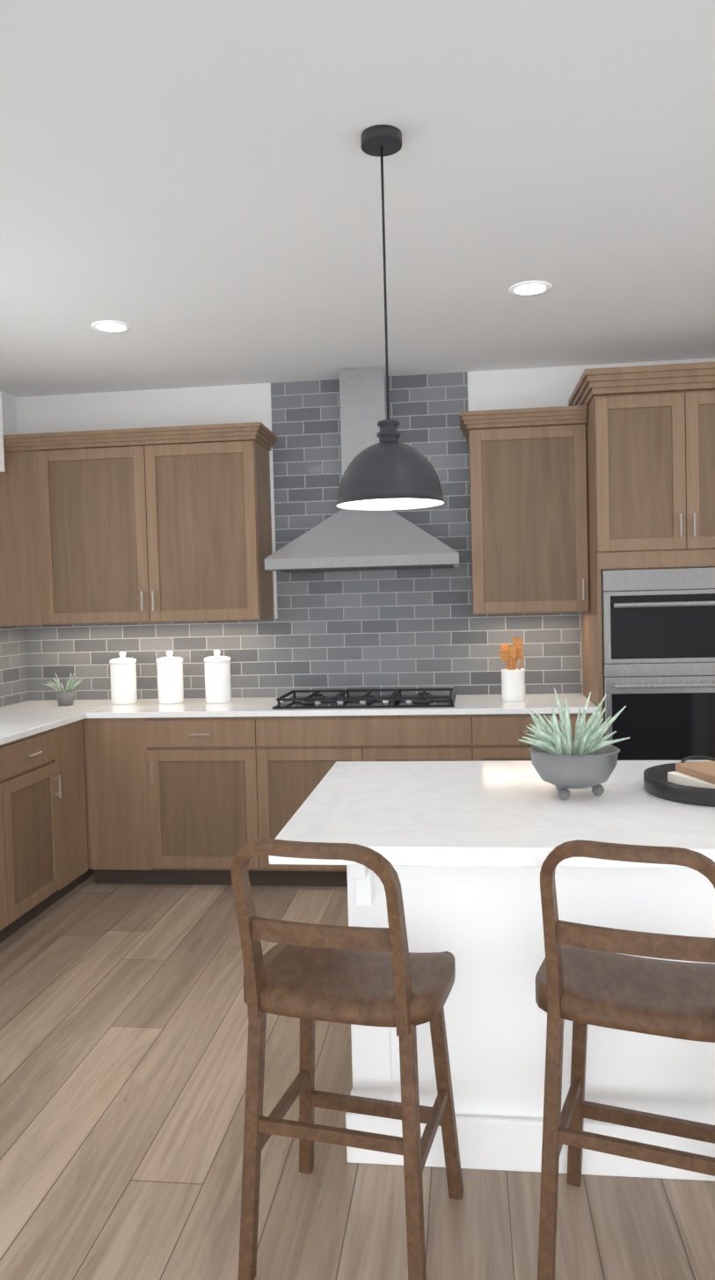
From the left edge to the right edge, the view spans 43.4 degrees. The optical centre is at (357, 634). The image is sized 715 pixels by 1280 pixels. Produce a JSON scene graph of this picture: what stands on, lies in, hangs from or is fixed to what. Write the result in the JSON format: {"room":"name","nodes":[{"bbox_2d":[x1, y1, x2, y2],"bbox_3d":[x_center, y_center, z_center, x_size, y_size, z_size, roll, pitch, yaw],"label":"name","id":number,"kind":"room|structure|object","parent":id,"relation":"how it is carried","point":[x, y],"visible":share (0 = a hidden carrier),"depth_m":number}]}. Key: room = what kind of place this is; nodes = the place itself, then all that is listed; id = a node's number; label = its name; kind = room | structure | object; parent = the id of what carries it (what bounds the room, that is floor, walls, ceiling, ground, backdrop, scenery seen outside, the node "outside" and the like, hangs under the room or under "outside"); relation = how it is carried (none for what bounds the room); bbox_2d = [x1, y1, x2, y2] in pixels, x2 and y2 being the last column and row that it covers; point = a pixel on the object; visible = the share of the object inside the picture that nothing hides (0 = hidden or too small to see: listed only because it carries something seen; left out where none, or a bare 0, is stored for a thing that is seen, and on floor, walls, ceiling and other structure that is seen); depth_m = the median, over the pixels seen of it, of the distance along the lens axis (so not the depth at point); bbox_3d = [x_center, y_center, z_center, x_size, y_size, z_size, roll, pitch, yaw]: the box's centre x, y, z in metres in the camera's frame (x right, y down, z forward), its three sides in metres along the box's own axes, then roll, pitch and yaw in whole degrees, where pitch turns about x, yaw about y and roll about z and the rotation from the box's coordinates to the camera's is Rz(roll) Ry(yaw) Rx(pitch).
{"room":"kitchen","nodes":[
{"label":"kitchen","id":0,"kind":"room"},
{"bbox_2d":[0,390,26,705],"bbox_3d":[-2.428,0.092,2.085,0.150,2.700,6.800,-1,2,7],"label":"wall","id":1,"kind":"structure","parent":0,"point":[9,409],"depth_m":5.17},
{"bbox_2d":[0,391,4,472],"bbox_3d":[-2.119,-1.039,3.602,0.138,0.430,2.475,-1,2,7],"label":"valance box","id":2,"kind":"object","parent":1,"relation":"attached to","point":[2,461],"visible":1,"depth_m":4.80},
{"bbox_2d":[0,625,29,706],"bbox_3d":[-2.135,0.225,3.810,0.006,0.448,3.002,-1,2,7],"label":"tile backsplash","id":3,"kind":"structure","parent":1,"relation":"attached to","point":[13,676],"depth_m":5.14},
{"bbox_2d":[0,443,38,625],"bbox_3d":[-1.818,-0.542,5.073,0.358,0.970,0.372,-1,2,7],"label":"upper cabinet","id":4,"kind":"object","parent":1,"relation":"attached to","point":[18,554],"depth_m":4.90},
{"bbox_2d":[0,873,714,1279],"bbox_3d":[1.105,1.390,1.708,6.900,0.050,6.800,-1,2,7],"label":"floor","id":5,"kind":"structure","parent":0,"point":[123,1034],"depth_m":2.37},
{"bbox_2d":[0,741,21,943],"bbox_3d":[-1.856,0.934,3.422,0.620,0.888,0.997,-1,2,7],"label":"base cabinet","id":6,"kind":"object","parent":5,"relation":"on","point":[10,883],"depth_m":3.85},
{"bbox_2d":[14,727,66,927],"bbox_3d":[-1.777,0.907,4.073,0.620,0.888,0.564,-1,2,7],"label":"base cabinet","id":7,"kind":"object","parent":5,"relation":"on","point":[43,852],"depth_m":4.15},
{"bbox_2d":[0,699,113,745],"bbox_3d":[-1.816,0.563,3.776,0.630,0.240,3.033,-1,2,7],"label":"countertop","id":8,"kind":"structure","parent":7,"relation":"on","point":[22,720],"depth_m":4.55},
{"bbox_2d":[42,672,83,705],"bbox_3d":[-1.626,0.298,5.001,0.202,0.186,0.248,-1,2,7],"label":"potted plant","id":9,"kind":"object","parent":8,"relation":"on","point":[65,697],"visible":1,"depth_m":4.97},
{"bbox_2d":[59,719,94,894],"bbox_3d":[-1.727,0.890,4.487,0.620,0.888,0.388,-1,2,7],"label":"base cabinet","id":10,"kind":"object","parent":5,"relation":"on","point":[71,738],"depth_m":4.51},
{"bbox_2d":[82,718,145,884],"bbox_3d":[-1.176,0.860,4.926,0.407,0.888,0.620,-1,2,7],"label":"base cabinet","id":11,"kind":"object","parent":5,"relation":"on","point":[115,795],"depth_m":4.63},
{"bbox_2d":[142,717,244,885],"bbox_3d":[-0.720,0.850,4.870,0.629,0.888,0.620,-1,2,7],"label":"base cabinet","id":12,"kind":"object","parent":5,"relation":"on","point":[201,801],"depth_m":4.58},
{"bbox_2d":[85,693,596,718],"bbox_3d":[-0.084,0.376,4.769,2.570,0.030,0.630,-1,2,7],"label":"countertop","id":13,"kind":"structure","parent":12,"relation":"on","point":[487,704],"depth_m":4.55},
{"bbox_2d":[109,651,137,705],"bbox_3d":[-1.306,0.238,5.010,0.148,0.288,0.148,-1,2,7],"label":"canister","id":14,"kind":"object","parent":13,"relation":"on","point":[123,678],"visible":1,"depth_m":4.95},
{"bbox_2d":[156,650,183,704],"bbox_3d":[-1.038,0.232,4.977,0.148,0.288,0.148,-1,2,7],"label":"canister","id":15,"kind":"object","parent":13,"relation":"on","point":[170,680],"visible":1,"depth_m":4.92},
{"bbox_2d":[203,649,231,703],"bbox_3d":[-0.770,0.227,4.944,0.148,0.288,0.148,-1,2,7],"label":"canister","id":16,"kind":"object","parent":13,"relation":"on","point":[217,679],"visible":1,"depth_m":4.89},
{"bbox_2d":[272,688,455,709],"bbox_3d":[0.054,0.332,4.742,0.920,0.049,0.500,-1,2,7],"label":"cooktop","id":17,"kind":"object","parent":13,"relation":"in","point":[315,699],"visible":1,"depth_m":4.58},
{"bbox_2d":[499,636,524,701],"bbox_3d":[0.805,0.175,4.675,0.132,0.328,0.157,-1,2,7],"label":"utensil crock","id":18,"kind":"object","parent":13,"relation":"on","point":[512,682],"visible":1,"depth_m":4.63},
{"bbox_2d":[230,838,463,1279],"bbox_3d":[-0.014,0.892,2.022,0.481,0.984,0.535,-1,2,7],"label":"stool","id":19,"kind":"object","parent":5,"relation":"on","point":[308,974],"visible":1,"depth_m":1.92},
{"bbox_2d":[240,714,455,887],"bbox_3d":[0.039,0.833,4.777,1.140,0.888,0.620,-1,2,7],"label":"base cabinet","id":20,"kind":"object","parent":5,"relation":"on","point":[284,759],"depth_m":4.51},
{"bbox_2d":[455,712,596,761],"bbox_3d":[0.875,0.816,4.675,0.665,0.888,0.620,-1,2,7],"label":"base cabinet","id":21,"kind":"object","parent":5,"relation":"on","point":[478,738],"depth_m":4.38},
{"bbox_2d":[345,865,714,1181],"bbox_3d":[0.907,0.899,2.439,1.850,0.888,0.821,-1,2,7],"label":"kitchen island","id":22,"kind":"object","parent":5,"relation":"on","point":[483,926],"visible":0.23,"depth_m":2.28},
{"bbox_2d":[268,759,714,868],"bbox_3d":[0.885,0.437,2.334,2.050,0.041,1.025,-1,2,7],"label":"island countertop","id":23,"kind":"structure","parent":22,"relation":"on","point":[501,813],"depth_m":2.16},
{"bbox_2d":[517,687,629,799],"bbox_3d":[0.573,0.283,2.370,0.295,0.278,0.330,-1,2,7],"label":"potted plant","id":24,"kind":"object","parent":23,"relation":"on","point":[563,762],"visible":1,"depth_m":2.30},
{"bbox_2d":[643,755,714,807],"bbox_3d":[0.952,0.382,2.361,0.380,0.062,0.460,-1,2,7],"label":"tray","id":25,"kind":"object","parent":23,"relation":"on","point":[682,781],"visible":1,"depth_m":2.33},
{"bbox_2d":[535,839,714,1279],"bbox_3d":[0.629,0.878,1.939,0.513,0.984,0.555,-1,2,7],"label":"stool","id":26,"kind":"object","parent":5,"relation":"on","point":[585,975],"visible":1,"depth_m":1.86},
{"bbox_2d":[0,0,714,397],"bbox_3d":[0.959,-1.380,1.613,7.050,0.100,6.800,-1,2,7],"label":"ceiling","id":27,"kind":"structure","parent":0,"point":[190,192],"depth_m":2.71},
{"bbox_2d":[91,320,131,333],"bbox_3d":[-1.088,-1.362,3.970,0.174,0.006,0.174,-1,2,7],"label":"recessed light","id":28,"kind":"object","parent":27,"relation":"in","point":[109,326],"visible":0.96,"depth_m":3.96},
{"bbox_2d":[336,124,443,510],"bbox_3d":[0.076,-0.844,2.418,0.292,0.983,0.292,-1,2,7],"label":"pendant light","id":29,"kind":"object","parent":27,"relation":"hanging from","point":[389,471],"visible":1,"depth_m":2.35},
{"bbox_2d":[508,280,552,297],"bbox_3d":[0.696,-1.395,3.621,0.174,0.006,0.174,-1,2,7],"label":"recessed light","id":30,"kind":"object","parent":27,"relation":"in","point":[530,287],"visible":1,"depth_m":3.61},
{"bbox_2d":[15,357,714,700],"bbox_3d":[1.471,-0.117,4.955,6.900,2.700,0.150,-1,2,7],"label":"wall","id":31,"kind":"structure","parent":0,"point":[522,388],"depth_m":5.11},
{"bbox_2d":[31,432,274,625],"bbox_3d":[-1.104,-0.557,4.985,1.199,0.970,0.372,-1,2,7],"label":"upper cabinet","id":32,"kind":"object","parent":31,"relation":"attached to","point":[168,524],"depth_m":4.81},
{"bbox_2d":[25,371,581,700],"bbox_3d":[-0.384,-0.534,5.084,3.204,1.778,0.006,-1,2,7],"label":"tile backsplash","id":33,"kind":"structure","parent":31,"relation":"attached to","point":[388,629],"depth_m":5.04},
{"bbox_2d":[264,366,459,573],"bbox_3d":[0.031,-0.886,4.769,0.990,1.071,0.497,-1,2,7],"label":"range hood","id":34,"kind":"object","parent":31,"relation":"attached to","point":[345,540],"visible":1,"depth_m":4.67},
{"bbox_2d":[459,405,588,615],"bbox_3d":[0.866,-0.628,4.721,0.628,1.030,0.415,-1,2,7],"label":"upper cabinet","id":35,"kind":"object","parent":31,"relation":"attached to","point":[528,504],"visible":1,"depth_m":4.56},
{"bbox_2d":[578,378,714,575],"bbox_3d":[1.574,-0.757,4.516,0.817,0.855,0.640,-1,2,7],"label":"upper cabinet","id":36,"kind":"object","parent":31,"relation":"attached to","point":[650,439],"depth_m":4.22},
{"bbox_2d":[601,567,714,760],"bbox_3d":[1.594,0.257,4.498,0.772,1.162,0.677,-1,2,7],"label":"wall oven","id":37,"kind":"object","parent":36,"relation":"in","point":[658,651],"visible":0.75,"depth_m":4.23}
]}

